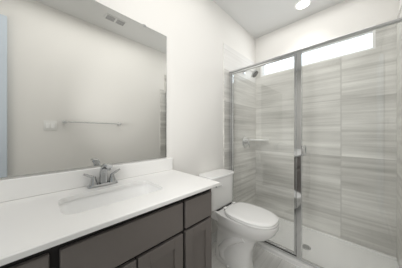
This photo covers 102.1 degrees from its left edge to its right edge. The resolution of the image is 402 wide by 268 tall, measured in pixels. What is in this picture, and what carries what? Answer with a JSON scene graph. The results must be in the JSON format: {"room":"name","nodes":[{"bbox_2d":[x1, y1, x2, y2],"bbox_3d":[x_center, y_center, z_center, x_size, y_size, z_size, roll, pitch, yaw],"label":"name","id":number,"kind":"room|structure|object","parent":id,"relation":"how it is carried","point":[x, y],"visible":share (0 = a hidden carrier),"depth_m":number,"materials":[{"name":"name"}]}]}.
{"room":"bathroom","nodes":[
{"label":"bathroom","id":0,"kind":"room"},
{"bbox_2d":[0,0,254,233],"bbox_3d":[-0.404,-0.132,1.385,0.120,2.740,3.751,0,0,44],"label":"wall","id":1,"kind":"structure","parent":0,"point":[195,31],"depth_m":1.62,"materials":[{"name":"white paint"}]},
{"bbox_2d":[0,0,165,177],"bbox_3d":[-0.653,-0.315,1.036,0.009,1.045,1.014,0,0,44],"label":"mirror","id":2,"kind":"object","parent":1,"relation":"attached to","point":[83,82],"visible":1,"depth_m":0.95,"materials":[{"name":"grey mirror"}]},
{"bbox_2d":[212,231,216,242],"bbox_3d":[0.160,1.188,0.831,1.459,0.100,1.810,0,0,44],"label":"baseboard","id":3,"kind":"structure","parent":1,"relation":"attached to","point":[214,235],"depth_m":1.85,"materials":[{"name":"white"}]},
{"bbox_2d":[212,241,298,267],"bbox_3d":[0.160,1.268,0.831,1.700,0.060,3.751,0,0,44],"label":"floor","id":4,"kind":"structure","parent":0,"point":[262,258],"depth_m":1.57,"materials":[{"name":"tile"}]},
{"bbox_2d":[0,158,219,267],"bbox_3d":[-0.451,0.707,0.863,0.538,1.062,1.090,0,0,44],"label":"vanity","id":5,"kind":"object","parent":4,"relation":"on","point":[144,214],"visible":1,"depth_m":0.77,"materials":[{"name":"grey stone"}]},
{"bbox_2d":[199,169,278,267],"bbox_3d":[0.351,0.829,1.540,0.722,0.818,0.406,0,0,44],"label":"toilet","id":6,"kind":"object","parent":4,"relation":"on","point":[240,225],"visible":0.95,"depth_m":1.46,"materials":[{"name":"white ceramic"}]},
{"bbox_2d":[223,5,401,267],"bbox_3d":[1.091,0.070,1.780,1.459,2.335,0.852,0,0,44],"label":"shower","id":7,"kind":"object","parent":4,"relation":"on","point":[352,104],"visible":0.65,"depth_m":1.92,"materials":[{"name":"grey tile"}]},
{"bbox_2d":[242,136,249,147],"bbox_3d":[0.661,0.130,2.319,0.064,0.170,0.170,0,0,44],"label":"shower valve","id":8,"kind":"object","parent":7,"relation":"attached to","point":[245,142],"depth_m":2.31,"materials":[{"name":"silver metal"}]},
{"bbox_2d":[243,70,257,77],"bbox_3d":[0.682,-0.825,2.238,0.209,0.143,0.104,0,0,44],"label":"shower head","id":9,"kind":"object","parent":7,"relation":"attached to","point":[254,73],"depth_m":2.19},
{"bbox_2d":[249,139,268,140],"bbox_3d":[0.871,0.102,2.429,0.210,0.022,0.210,0,0,44],"label":"corner shelf","id":10,"kind":"object","parent":7,"relation":"attached to","point":[249,139],"visible":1,"depth_m":2.38,"materials":[{"name":"white ceramic"}]},
{"bbox_2d":[229,17,401,267],"bbox_3d":[0.881,0.206,1.565,1.434,1.963,0.110,0,0,44],"label":"frame","id":11,"kind":"object","parent":7,"relation":"attached to","point":[298,148],"depth_m":1.52,"materials":[{"name":"silver metal"}]},
{"bbox_2d":[255,217,398,267],"bbox_3d":[1.118,1.213,1.807,1.435,0.050,0.751,0,0,44],"label":"pan","id":12,"kind":"object","parent":7,"relation":"attached to","point":[325,250],"depth_m":1.67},
{"bbox_2d":[212,0,344,38],"bbox_3d":[0.160,-1.532,0.831,1.700,0.060,3.751,0,0,44],"label":"ceiling","id":13,"kind":"structure","parent":0,"point":[259,18],"depth_m":2.03,"materials":[{"name":"white paint"}]},
{"bbox_2d":[294,0,311,9],"bbox_3d":[1.185,-1.497,1.892,0.170,0.009,0.170,0,0,44],"label":"recessed light","id":14,"kind":"object","parent":13,"relation":"in","point":[301,4],"depth_m":1.89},
{"bbox_2d":[255,0,398,62],"bbox_3d":[1.432,-0.132,2.127,1.460,2.740,0.120,0,0,44],"label":"wall","id":15,"kind":"structure","parent":0,"point":[347,16],"depth_m":1.96,"materials":[{"name":"white paint"}]},
{"bbox_2d":[260,25,375,76],"bbox_3d":[1.410,-0.991,2.150,1.320,0.347,0.143,0,0,44],"label":"transom window","id":16,"kind":"structure","parent":15,"relation":"in","point":[366,41],"depth_m":2.02,"materials":[{"name":"white glass"}]}
]}

